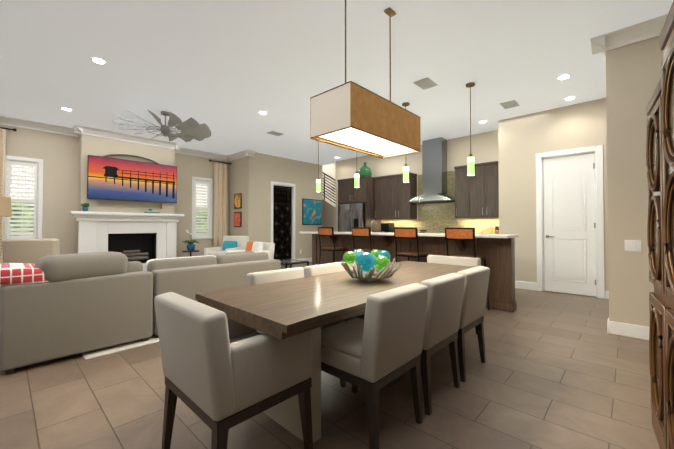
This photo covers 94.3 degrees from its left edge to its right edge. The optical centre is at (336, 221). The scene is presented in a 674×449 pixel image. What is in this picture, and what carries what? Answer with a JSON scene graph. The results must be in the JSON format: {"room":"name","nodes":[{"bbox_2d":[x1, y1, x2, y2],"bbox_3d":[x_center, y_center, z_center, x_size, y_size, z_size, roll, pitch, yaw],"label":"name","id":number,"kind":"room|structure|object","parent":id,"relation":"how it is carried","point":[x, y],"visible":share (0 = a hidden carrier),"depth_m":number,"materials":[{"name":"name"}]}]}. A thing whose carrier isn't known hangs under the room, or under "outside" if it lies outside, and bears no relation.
{"room":"dining room and kitchen","nodes":[
{"label":"dining room and kitchen","id":0,"kind":"room"},
{"bbox_2d":[0,124,228,257],"bbox_3d":[-5.944,-0.354,6.751,0.150,3.300,7.950,-1,-1,43],"label":"wall","id":1,"kind":"structure","parent":0,"point":[58,154],"depth_m":6.76,"materials":[{"name":"paint"}]},
{"bbox_2d":[0,127,16,287],"bbox_3d":[-6.604,-0.279,5.833,0.133,3.090,0.847,-1,-1,43],"label":"curtain","id":2,"kind":"object","parent":1,"relation":"hanging from","point":[2,158],"visible":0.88,"depth_m":5.99,"materials":[{"name":"beige fabric"}]},
{"bbox_2d":[4,155,42,239],"bbox_3d":[-6.335,-0.412,6.296,0.200,1.740,0.630,-1,-1,43],"label":"window","id":3,"kind":"structure","parent":1,"relation":"in","point":[37,200],"depth_m":6.30,"materials":[{"name":"white wood"}]},
{"bbox_2d":[0,116,77,136],"bbox_3d":[-7.110,-1.955,5.327,0.124,0.143,4.240,-1,-1,43],"label":"crown molding","id":4,"kind":"structure","parent":1,"relation":"attached to","point":[25,124],"depth_m":6.38,"materials":[{"name":"white wood"}]},
{"bbox_2d":[175,147,228,160],"bbox_3d":[-3.809,-1.900,8.860,0.124,0.143,1.690,-1,-1,43],"label":"crown molding","id":5,"kind":"structure","parent":1,"relation":"attached to","point":[187,151],"depth_m":8.85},
{"bbox_2d":[192,176,212,238],"bbox_3d":[-3.871,-0.370,8.934,0.200,1.740,0.630,-1,-1,43],"label":"window","id":6,"kind":"structure","parent":1,"relation":"in","point":[208,208],"depth_m":8.93,"materials":[{"name":"white wood"}]},
{"bbox_2d":[209,159,230,246],"bbox_3d":[-3.450,-0.226,9.209,0.133,3.090,0.707,-1,-1,43],"label":"curtain","id":7,"kind":"object","parent":1,"relation":"hanging from","point":[220,205],"visible":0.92,"depth_m":9.18,"materials":[{"name":"beige fabric"}]},
{"bbox_2d":[77,134,174,261],"bbox_3d":[-4.942,-0.343,7.457,0.350,3.300,1.870,-1,-1,43],"label":"wall","id":8,"kind":"structure","parent":0,"point":[102,146],"depth_m":7.33,"materials":[{"name":"paint"}]},
{"bbox_2d":[73,126,82,136],"bbox_3d":[-5.579,-1.934,6.713,0.470,0.143,0.124,-1,-1,43],"label":"crown molding","id":9,"kind":"structure","parent":8,"relation":"attached to","point":[80,129],"depth_m":6.59,"materials":[{"name":"white wood"}]},
{"bbox_2d":[70,211,183,270],"bbox_3d":[-4.740,0.554,7.255,0.198,1.500,2.230,-1,-1,43],"label":"fireplace mantel","id":10,"kind":"object","parent":8,"relation":"attached to","point":[96,230],"visible":0.71,"depth_m":7.17,"materials":[{"name":"wood"}]},
{"bbox_2d":[81,203,89,210],"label":"mantel decor","id":11,"kind":"object","parent":10,"relation":"on","point":[85,206],"depth_m":6.59,"materials":[{"name":"green plant"}]},
{"bbox_2d":[144,209,159,212],"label":"mantel decor","id":12,"kind":"object","parent":10,"relation":"on","point":[150,210],"depth_m":7.50,"materials":[{"name":"teal glass"}]},
{"bbox_2d":[74,125,181,149],"bbox_3d":[-4.769,-1.924,7.320,0.124,0.143,2.110,-1,-1,43],"label":"crown molding","id":13,"kind":"structure","parent":8,"relation":"attached to","point":[123,137],"depth_m":7.21,"materials":[{"name":"white wood"}]},
{"bbox_2d":[87,155,176,202],"bbox_3d":[-4.728,-0.935,7.342,0.123,0.940,1.800,-1,-1,43],"label":"wall-mounted tv","id":14,"kind":"object","parent":8,"relation":"attached to","point":[108,178],"visible":1,"depth_m":7.20,"materials":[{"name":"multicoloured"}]},
{"bbox_2d":[123,250,148,262],"bbox_3d":[-4.917,0.846,7.463,0.247,0.309,0.740,-1,-1,43],"label":"logs","id":15,"kind":"object","parent":8,"relation":"in","point":[131,255],"visible":0.56,"depth_m":7.51,"materials":[{"name":"wood"}]},
{"bbox_2d":[204,236,248,256],"bbox_3d":[-2.944,0.862,8.393,0.790,0.920,0.906,0,-1,18],"label":"armchair","id":16,"kind":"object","parent":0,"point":[234,242],"depth_m":8.46,"materials":[{"name":"white fabric"}]},
{"bbox_2d":[229,157,245,235],"bbox_3d":[-2.880,-0.316,9.225,0.950,3.300,0.150,-1,-1,43],"label":"wall","id":17,"kind":"structure","parent":0,"point":[237,176],"depth_m":9.18,"materials":[{"name":"paint"}]},
{"bbox_2d":[234,212,241,226],"bbox_3d":[-2.895,-0.048,9.109,0.400,0.440,0.030,-1,-1,43],"label":"picture","id":18,"kind":"object","parent":17,"relation":"attached to","point":[237,219],"visible":1,"depth_m":9.07},
{"bbox_2d":[234,193,241,208],"bbox_3d":[-2.895,-0.587,9.118,0.400,0.440,0.030,-1,-1,43],"label":"picture","id":19,"kind":"object","parent":17,"relation":"attached to","point":[238,201],"visible":1,"depth_m":9.07},
{"bbox_2d":[228,150,250,160],"bbox_3d":[-2.874,-1.897,9.058,1.220,0.143,0.124,-1,-1,43],"label":"crown molding","id":20,"kind":"object","parent":17,"relation":"attached to","point":[237,155],"visible":0.77,"depth_m":9.03,"materials":[{"name":"white wood"}]},
{"bbox_2d":[246,152,321,258],"bbox_3d":[-1.546,-0.306,9.847,0.150,3.300,2.880,-1,-1,43],"label":"wall","id":21,"kind":"structure","parent":0,"point":[263,171],"depth_m":9.37,"materials":[{"name":"paint"}]},
{"bbox_2d":[245,149,255,156],"bbox_3d":[-2.419,-1.902,8.737,0.124,0.143,0.270,-1,-1,43],"label":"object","id":22,"kind":"object","parent":21,"relation":"attached to","point":[252,153],"visible":0.81,"depth_m":8.74,"materials":[{"name":"white wood"}]},
{"bbox_2d":[273,185,291,264],"bbox_3d":[-1.686,0.124,9.643,0.076,2.410,0.724,-1,-1,43],"label":"door","id":23,"kind":"structure","parent":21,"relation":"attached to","point":[282,218],"depth_m":9.68,"materials":[{"name":"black glass"}]},
{"bbox_2d":[270,181,295,258],"bbox_3d":[-1.702,0.076,9.659,0.170,2.530,0.940,-1,-1,43],"label":"door frame","id":24,"kind":"structure","parent":21,"relation":"attached to","point":[293,215],"depth_m":9.87,"materials":[{"name":"white wood"}]},
{"bbox_2d":[302,198,321,224],"bbox_3d":[-0.830,-0.306,10.478,0.030,0.860,0.860,-1,-1,43],"label":"painting","id":25,"kind":"object","parent":21,"relation":"attached to","point":[311,211],"visible":0.98,"depth_m":10.44},
{"bbox_2d":[295,258,311,261],"bbox_3d":[-0.915,1.282,10.375,0.016,0.140,1.210,-1,-1,43],"label":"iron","id":26,"kind":"object","parent":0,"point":[308,259],"visible":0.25,"depth_m":10.27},
{"bbox_2d":[322,198,335,231],"bbox_3d":[-0.239,0.096,11.466,2.020,2.548,0.080,-1,-1,43],"label":"wall","id":27,"kind":"structure","parent":0,"point":[328,214],"depth_m":11.48,"materials":[{"name":"paint"}]},
{"bbox_2d":[322,172,335,203],"bbox_3d":[-0.239,-1.135,11.486,2.021,2.074,0.052,-1,-1,43],"label":"stair railing","id":28,"kind":"object","parent":27,"relation":"on","point":[328,187],"visible":0.29,"depth_m":11.56,"materials":[{"name":"black metal"}]},
{"bbox_2d":[0,262,659,448],"bbox_3d":[-0.724,1.330,5.098,10.500,0.120,13.100,-1,-1,43],"label":"floor","id":29,"kind":"structure","parent":0,"point":[557,370],"depth_m":2.13,"materials":[{"name":"tile"}]},
{"bbox_2d":[0,197,11,216],"bbox_3d":[-5.299,0.446,4.829,0.380,1.640,0.380,-1,-1,43],"label":"floor lamp","id":30,"kind":"object","parent":29,"relation":"on","point":[5,207],"visible":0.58,"depth_m":4.84,"materials":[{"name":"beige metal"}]},
{"bbox_2d":[2,238,59,263],"bbox_3d":[-5.231,0.788,5.604,0.730,0.980,0.912,0,-1,-15],"label":"armchair","id":31,"kind":"object","parent":29,"relation":"on","point":[31,251],"visible":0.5,"depth_m":5.18,"materials":[{"name":"beige fabric"}]},
{"bbox_2d":[81,333,158,359],"bbox_3d":[-2.535,1.260,4.888,3.340,0.011,2.680,-1,-1,43],"label":"rug","id":32,"kind":"object","parent":29,"relation":"on","point":[153,338],"visible":0.19,"depth_m":3.03,"materials":[{"name":"white fabric"}]},
{"bbox_2d":[0,251,280,373],"bbox_3d":[-2.350,0.781,4.004,1.768,0.916,2.731,-1,-1,43],"label":"sectional sofa","id":33,"kind":"object","parent":32,"relation":"on","point":[52,307],"visible":0.94,"depth_m":2.86,"materials":[{"name":"fabric"}]},
{"bbox_2d":[182,227,198,256],"bbox_3d":[-3.824,0.729,8.191,0.434,1.178,0.433,-1,-1,43],"label":"stand","id":34,"kind":"object","parent":29,"relation":"on","point":[190,246],"visible":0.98,"depth_m":8.13,"materials":[{"name":"blue ceramic"}]},
{"bbox_2d":[154,292,312,448],"bbox_3d":[-0.536,0.795,1.622,0.610,0.840,0.584,-1,-1,43],"label":"armchair","id":35,"kind":"object","parent":29,"relation":"on","point":[223,373],"visible":0.96,"depth_m":1.39,"materials":[{"name":"fabric"}]},
{"bbox_2d":[224,241,274,258],"bbox_3d":[-2.050,0.893,7.348,0.790,0.823,0.893,-1,-1,43],"label":"armchair","id":36,"kind":"object","parent":29,"relation":"on","point":[256,247],"visible":0.33,"depth_m":7.33,"materials":[{"name":"white fabric"}]},
{"bbox_2d":[280,259,308,268],"bbox_3d":[-0.887,1.005,5.734,0.524,0.550,0.524,-1,-1,43],"label":"glass side table","id":37,"kind":"object","parent":29,"relation":"on","point":[290,261],"visible":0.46,"depth_m":5.65,"materials":[{"name":"grey glass"}]},
{"bbox_2d":[246,267,345,387],"bbox_3d":[-0.310,0.807,2.351,0.584,0.840,0.510,-1,-1,43],"label":"dining chair","id":38,"kind":"object","parent":29,"relation":"on","point":[262,277],"visible":0.1,"depth_m":2.41,"materials":[{"name":"fabric"}]},
{"bbox_2d":[322,197,335,206],"bbox_3d":[0.214,0.212,11.948,2.018,2.330,1.225,-1,-1,43],"label":"flight","id":39,"kind":"object","parent":29,"relation":"on","point":[330,202],"visible":0.06,"depth_m":12.39,"materials":[{"name":"paint"}]},
{"bbox_2d":[318,227,347,263],"bbox_3d":[-0.067,0.702,6.191,0.486,1.173,0.486,-1,-1,43],"label":"bar stool","id":40,"kind":"object","parent":29,"relation":"on","point":[325,231],"visible":0.65,"depth_m":6.06,"materials":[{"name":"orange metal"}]},
{"bbox_2d":[195,261,472,442],"bbox_3d":[0.322,0.845,2.541,0.951,0.770,2.520,-1,-1,43],"label":"dining table","id":41,"kind":"object","parent":29,"relation":"on","point":[282,310],"visible":0.52,"depth_m":1.79,"materials":[{"name":"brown wood"}]},
{"bbox_2d":[341,249,401,281],"bbox_3d":[0.243,0.338,2.425,0.480,0.235,0.476,-1,-1,43],"label":"bowl","id":42,"kind":"object","parent":41,"relation":"on","point":[367,262],"visible":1,"depth_m":2.33,"materials":[{"name":"silver"}]},
{"bbox_2d":[304,262,364,320],"bbox_3d":[0.079,0.813,2.767,0.584,0.840,0.510,-1,-1,43],"label":"dining chair","id":43,"kind":"object","parent":29,"relation":"on","point":[315,270],"visible":0.15,"depth_m":2.80,"materials":[{"name":"fabric"}]},
{"bbox_2d":[338,203,364,231],"bbox_3d":[0.595,0.415,8.999,0.920,1.808,0.800,-1,-1,43],"label":"fridge","id":44,"kind":"object","parent":29,"relation":"on","point":[350,216],"visible":0.31,"depth_m":8.71,"materials":[{"name":"silver metal"}]},
{"bbox_2d":[337,176,380,231],"bbox_3d":[0.624,0.057,9.051,1.060,2.550,0.708,-1,-1,43],"label":"surround","id":45,"kind":"object","parent":29,"relation":"on","point":[348,193],"visible":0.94,"depth_m":8.68,"materials":[{"name":"brown wood"}]},
{"bbox_2d":[358,162,371,176],"bbox_3d":[0.796,-1.448,8.922,0.400,0.450,0.400,-1,-1,43],"label":"demijohn","id":46,"kind":"object","parent":45,"relation":"on","point":[364,170],"visible":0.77,"depth_m":8.77,"materials":[{"name":"green glass"}]},
{"bbox_2d":[352,227,381,252],"bbox_3d":[0.569,0.692,5.597,0.486,1.173,0.486,-1,-1,43],"label":"bar stool","id":47,"kind":"object","parent":29,"relation":"on","point":[361,231],"visible":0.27,"depth_m":5.43,"materials":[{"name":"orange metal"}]},
{"bbox_2d":[321,283,428,448],"bbox_3d":[0.175,0.800,1.898,0.584,0.840,0.510,-1,-1,43],"label":"dining chair","id":48,"kind":"object","parent":29,"relation":"on","point":[375,350],"visible":0.88,"depth_m":1.68,"materials":[{"name":"fabric"}]},
{"bbox_2d":[394,227,429,261],"bbox_3d":[1.212,0.683,4.997,0.486,1.173,0.486,-1,-1,43],"label":"bar stool","id":49,"kind":"object","parent":29,"relation":"on","point":[407,232],"visible":0.58,"depth_m":4.85,"materials":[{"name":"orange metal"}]},
{"bbox_2d":[312,235,516,311],"bbox_3d":[1.127,0.768,5.930,4.120,1.030,1.010,-1,-1,43],"label":"kitchen island","id":50,"kind":"object","parent":29,"relation":"on","point":[497,251],"depth_m":4.87,"materials":[{"name":"brown wood"}]},
{"bbox_2d":[300,231,518,238],"bbox_3d":[0.884,0.229,5.679,4.160,0.040,0.560,-1,-1,43],"label":"island countertop","id":51,"kind":"structure","parent":50,"relation":"on","point":[307,232],"depth_m":4.99,"materials":[{"name":"white stone"}]},
{"bbox_2d":[420,273,464,415],"bbox_3d":[0.565,0.806,2.314,0.584,0.840,0.510,-1,-1,43],"label":"dining chair","id":52,"kind":"object","parent":29,"relation":"on","point":[443,309],"visible":0.52,"depth_m":2.06,"materials":[{"name":"fabric"}]},
{"bbox_2d":[427,255,480,333],"bbox_3d":[1.190,0.824,3.470,0.610,0.840,0.584,-1,-1,43],"label":"dining chair","id":53,"kind":"object","parent":29,"relation":"on","point":[461,261],"visible":0.19,"depth_m":3.58,"materials":[{"name":"fabric"}]},
{"bbox_2d":[445,227,489,309],"bbox_3d":[1.825,0.674,4.423,0.486,1.173,0.486,-1,-1,43],"label":"bar stool","id":54,"kind":"object","parent":29,"relation":"on","point":[454,233],"visible":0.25,"depth_m":4.30,"materials":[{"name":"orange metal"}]},
{"bbox_2d":[457,266,489,382],"bbox_3d":[0.954,0.813,2.731,0.584,0.840,0.510,-1,-1,43],"label":"dining chair","id":55,"kind":"object","parent":29,"relation":"on","point":[476,282],"visible":0.54,"depth_m":2.48,"materials":[{"name":"fabric"}]},
{"bbox_2d":[646,93,657,440],"bbox_3d":[1.905,0.254,1.533,0.507,1.920,0.500,-1,-1,39],"label":"tall cabinet","id":56,"kind":"object","parent":29,"relation":"on","point":[653,300],"depth_m":1.77,"materials":[{"name":"brown wood"}]},
{"bbox_2d":[654,0,673,448],"bbox_3d":[1.371,0.144,0.867,0.509,2.120,1.210,-1,-1,39],"label":"tall cabinet","id":57,"kind":"object","parent":29,"relation":"on","point":[660,157],"depth_m":1.44,"materials":[{"name":"brown wood"}]},
{"bbox_3d":[2.234,0.844,7.570,3.283,0.930,0.641,-1,-1,43],"label":"base cabinet","id":58,"kind":"object","parent":29,"relation":"on","visible":0},
{"bbox_2d":[381,223,393,231],"bbox_3d":[1.338,0.226,8.457,0.250,0.347,0.400,-1,-1,43],"label":"accessory","id":59,"kind":"object","parent":58,"relation":"on","point":[387,227],"depth_m":8.41,"materials":[{"name":"black metal"}]},
{"bbox_2d":[484,226,498,233],"bbox_3d":[3.356,0.239,6.764,0.330,0.267,0.120,-1,-1,43],"label":"accessory","id":60,"kind":"object","parent":58,"relation":"on","point":[490,230],"depth_m":6.78,"materials":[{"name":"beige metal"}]},
{"bbox_2d":[0,0,672,164],"bbox_3d":[-0.724,-3.240,5.169,10.500,2.420,13.100,-1,-1,43],"label":"ceiling","id":61,"kind":"structure","parent":0,"point":[225,71],"depth_m":3.98,"materials":[{"name":"paint"}]},
{"bbox_2d":[60,107,72,110],"bbox_3d":[-4.865,-2.016,5.625,0.170,0.012,0.170,-1,-1,43],"label":"recessed light","id":62,"kind":"object","parent":61,"relation":"in","point":[66,109],"visible":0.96,"depth_m":5.61,"materials":[{"name":"white"}]},
{"bbox_2d":[90,57,106,63],"bbox_3d":[-3.033,-2.042,3.982,0.170,0.012,0.170,-1,-1,43],"label":"recessed light","id":63,"kind":"object","parent":61,"relation":"in","point":[98,60],"visible":1,"depth_m":3.96,"materials":[{"name":"white"}]},
{"bbox_2d":[112,109,210,141],"bbox_3d":[-3.187,-1.794,5.806,1.603,0.450,1.589,-1,-1,43],"label":"fan","id":64,"kind":"object","parent":61,"relation":"hanging from","point":[190,128],"visible":1,"depth_m":5.74,"materials":[{"name":"grey metal"}]},
{"bbox_2d":[267,131,283,135],"bbox_3d":[-1.406,-1.991,7.115,0.240,0.014,0.340,-1,-1,43],"label":"ceiling vent","id":65,"kind":"object","parent":61,"relation":"in","point":[274,133],"visible":1,"depth_m":7.09,"materials":[{"name":"white metal"}]},
{"bbox_2d":[316,141,320,191],"bbox_3d":[-0.408,-1.325,6.869,0.130,1.355,0.130,-1,-1,43],"label":"pendant light","id":66,"kind":"object","parent":61,"relation":"hanging from","point":[318,185],"visible":0.79,"depth_m":6.84,"materials":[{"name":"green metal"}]},
{"bbox_2d":[354,172,358,187],"bbox_3d":[0.389,-1.337,6.125,0.130,1.355,0.130,-1,-1,43],"label":"pendant light","id":67,"kind":"object","parent":61,"relation":"hanging from","point":[356,180],"visible":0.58,"depth_m":6.08,"materials":[{"name":"green glass"}]},
{"bbox_2d":[310,0,420,158],"bbox_3d":[0.296,-1.371,2.818,0.444,1.389,1.044,-1,-1,43],"label":"linear chandelier","id":68,"kind":"object","parent":61,"relation":"hanging from","point":[351,115],"visible":1,"depth_m":2.56,"materials":[{"name":"beige"}]},
{"bbox_2d":[402,102,409,182],"bbox_3d":[1.185,-1.349,5.381,0.130,1.355,0.130,-1,-1,43],"label":"pendant light","id":69,"kind":"object","parent":61,"relation":"hanging from","point":[405,169],"visible":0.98,"depth_m":5.34,"materials":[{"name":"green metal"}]},
{"bbox_2d":[413,77,437,89],"bbox_3d":[1.310,-2.030,4.632,0.240,0.014,0.340,-1,-1,43],"label":"ceiling vent","id":70,"kind":"object","parent":61,"relation":"in","point":[425,83],"visible":1,"depth_m":4.61,"materials":[{"name":"white metal"}]},
{"bbox_2d":[466,82,474,175],"bbox_3d":[1.982,-1.360,4.637,0.130,1.355,0.130,-1,-1,43],"label":"pendant light","id":71,"kind":"object","parent":61,"relation":"hanging from","point":[470,165],"visible":1,"depth_m":4.61,"materials":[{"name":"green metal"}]},
{"bbox_2d":[500,100,519,108],"bbox_3d":[2.995,-2.018,5.425,0.240,0.014,0.340,-1,-1,43],"label":"ceiling vent","id":72,"kind":"object","parent":61,"relation":"in","point":[509,104],"visible":0.98,"depth_m":5.41,"materials":[{"name":"white metal"}]},
{"bbox_2d":[556,74,570,79],"bbox_3d":[3.200,-2.035,4.413,0.170,0.012,0.170,-1,-1,43],"label":"recessed light","id":73,"kind":"object","parent":61,"relation":"in","point":[563,76],"visible":0.94,"depth_m":4.39,"materials":[{"name":"white"}]},
{"bbox_2d":[563,96,575,100],"bbox_3d":[3.833,-2.023,5.149,0.170,0.012,0.170,-1,-1,43],"label":"recessed light","id":74,"kind":"object","parent":61,"relation":"in","point":[570,98],"visible":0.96,"depth_m":5.14,"materials":[{"name":"white"}]},
{"bbox_2d":[322,130,497,231],"bbox_3d":[1.129,-1.466,9.227,7.430,5.600,0.200,-1,-1,43],"label":"wall","id":75,"kind":"structure","parent":0,"point":[484,147],"depth_m":8.28,"materials":[{"name":"paint"}]},
{"bbox_2d":[374,177,381,219],"bbox_3d":[1.308,-0.635,8.664,0.434,1.180,0.340,-1,-1,43],"label":"upper cabinet","id":76,"kind":"object","parent":75,"relation":"attached to","point":[377,180],"depth_m":8.60,"materials":[{"name":"brown wood"}]},
{"bbox_2d":[382,173,416,219],"bbox_3d":[1.677,-0.640,8.320,0.808,1.180,0.340,-1,-1,43],"label":"upper cabinet","id":77,"kind":"object","parent":75,"relation":"attached to","point":[396,194],"depth_m":8.16,"materials":[{"name":"brown wood"}]},
{"bbox_2d":[408,137,454,203],"bbox_3d":[2.337,-1.228,7.608,1.120,1.523,0.488,-1,-1,43],"label":"range hood","id":78,"kind":"object","parent":75,"relation":"attached to","point":[434,170],"visible":0.96,"depth_m":7.52,"materials":[{"name":"silver metal"}]},
{"bbox_2d":[381,171,498,233],"bbox_3d":[2.457,-0.409,7.828,3.283,1.597,0.006,-1,-1,43],"label":"backsplash","id":79,"kind":"structure","parent":75,"relation":"attached to","point":[439,217],"depth_m":7.69,"materials":[{"name":"tile"}]},
{"bbox_2d":[454,165,469,217],"bbox_3d":[2.945,-0.658,7.134,0.385,1.180,0.340,-1,-1,43],"label":"upper cabinet","id":80,"kind":"object","parent":75,"relation":"attached to","point":[460,171],"depth_m":7.06,"materials":[{"name":"brown wood"}]},
{"bbox_2d":[466,161,498,216],"bbox_3d":[3.261,-0.663,6.840,0.711,1.180,0.340,-1,-1,43],"label":"upper cabinet","id":81,"kind":"object","parent":75,"relation":"attached to","point":[477,194],"depth_m":6.71,"materials":[{"name":"brown wood"}]},
{"bbox_2d":[498,98,608,290],"bbox_3d":[4.377,-0.378,5.251,3.020,3.300,0.150,-1,-1,43],"label":"wall","id":82,"kind":"structure","parent":0,"point":[523,140],"depth_m":5.85,"materials":[{"name":"paint"}]},
{"bbox_2d":[515,281,536,290],"bbox_3d":[3.450,1.214,5.978,0.640,0.140,0.016,-1,-1,43],"label":"baseboard","id":83,"kind":"structure","parent":82,"relation":"attached to","point":[525,285],"depth_m":5.87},
{"bbox_2d":[543,153,596,296],"bbox_3d":[4.048,0.059,5.469,0.737,2.410,0.100,-1,-1,43],"label":"door","id":84,"kind":"structure","parent":82,"relation":"in","point":[569,225],"depth_m":5.46,"materials":[{"name":"white wood"}]},
{"bbox_2d":[536,145,604,298],"bbox_3d":[4.081,0.011,5.508,0.950,2.530,0.170,-1,-1,43],"label":"door frame","id":85,"kind":"structure","parent":82,"relation":"attached to","point":[597,150],"depth_m":5.25,"materials":[{"name":"white wood"}]},
{"bbox_2d":[605,290,608,298],"bbox_3d":[4.846,1.193,4.675,1.280,0.140,0.016,-1,-1,43],"label":"baseboard","id":86,"kind":"structure","parent":82,"relation":"attached to","point":[606,294],"depth_m":5.09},
{"bbox_2d":[606,36,663,326],"bbox_3d":[3.496,-0.411,3.159,1.150,3.300,0.150,-1,-1,43],"label":"wall","id":87,"kind":"structure","parent":0,"point":[633,74],"depth_m":3.38,"materials":[{"name":"paint"}]},
{"bbox_2d":[590,36,605,56],"bbox_3d":[2.990,-1.983,3.575,0.124,0.143,0.270,-1,-1,43],"label":"crown molding","id":88,"kind":"structure","parent":87,"relation":"attached to","point":[600,41],"depth_m":3.47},
{"bbox_2d":[609,321,648,339],"bbox_3d":[3.132,1.171,3.361,0.307,0.141,0.016,-1,-1,43],"label":"baseboard","id":89,"kind":"structure","parent":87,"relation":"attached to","point":[629,330],"depth_m":3.35,"materials":[{"name":"white wood"}]},
{"bbox_2d":[591,14,667,54],"bbox_3d":[3.359,-1.990,3.125,1.270,0.143,0.124,-1,-1,43],"label":"crown molding","id":90,"kind":"structure","parent":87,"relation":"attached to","point":[639,32],"depth_m":3.33,"materials":[{"name":"white wood"}]},
{"bbox_2d":[625,240,640,251],"bbox_3d":[3.167,0.262,3.345,0.130,0.120,0.012,-1,-1,43],"label":"switch plate","id":91,"kind":"object","parent":87,"relation":"attached to","point":[632,245],"visible":1,"depth_m":3.34,"materials":[{"name":"white plastic"}]},
{"label":"outside","id":92,"kind":"structure","parent":0,"visible":0},
{"bbox_2d":[6,165,206,238],"bbox_3d":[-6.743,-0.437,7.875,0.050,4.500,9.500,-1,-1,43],"label":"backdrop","id":93,"kind":"structure","parent":92,"point":[24,178],"depth_m":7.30,"materials":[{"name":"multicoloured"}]}
]}

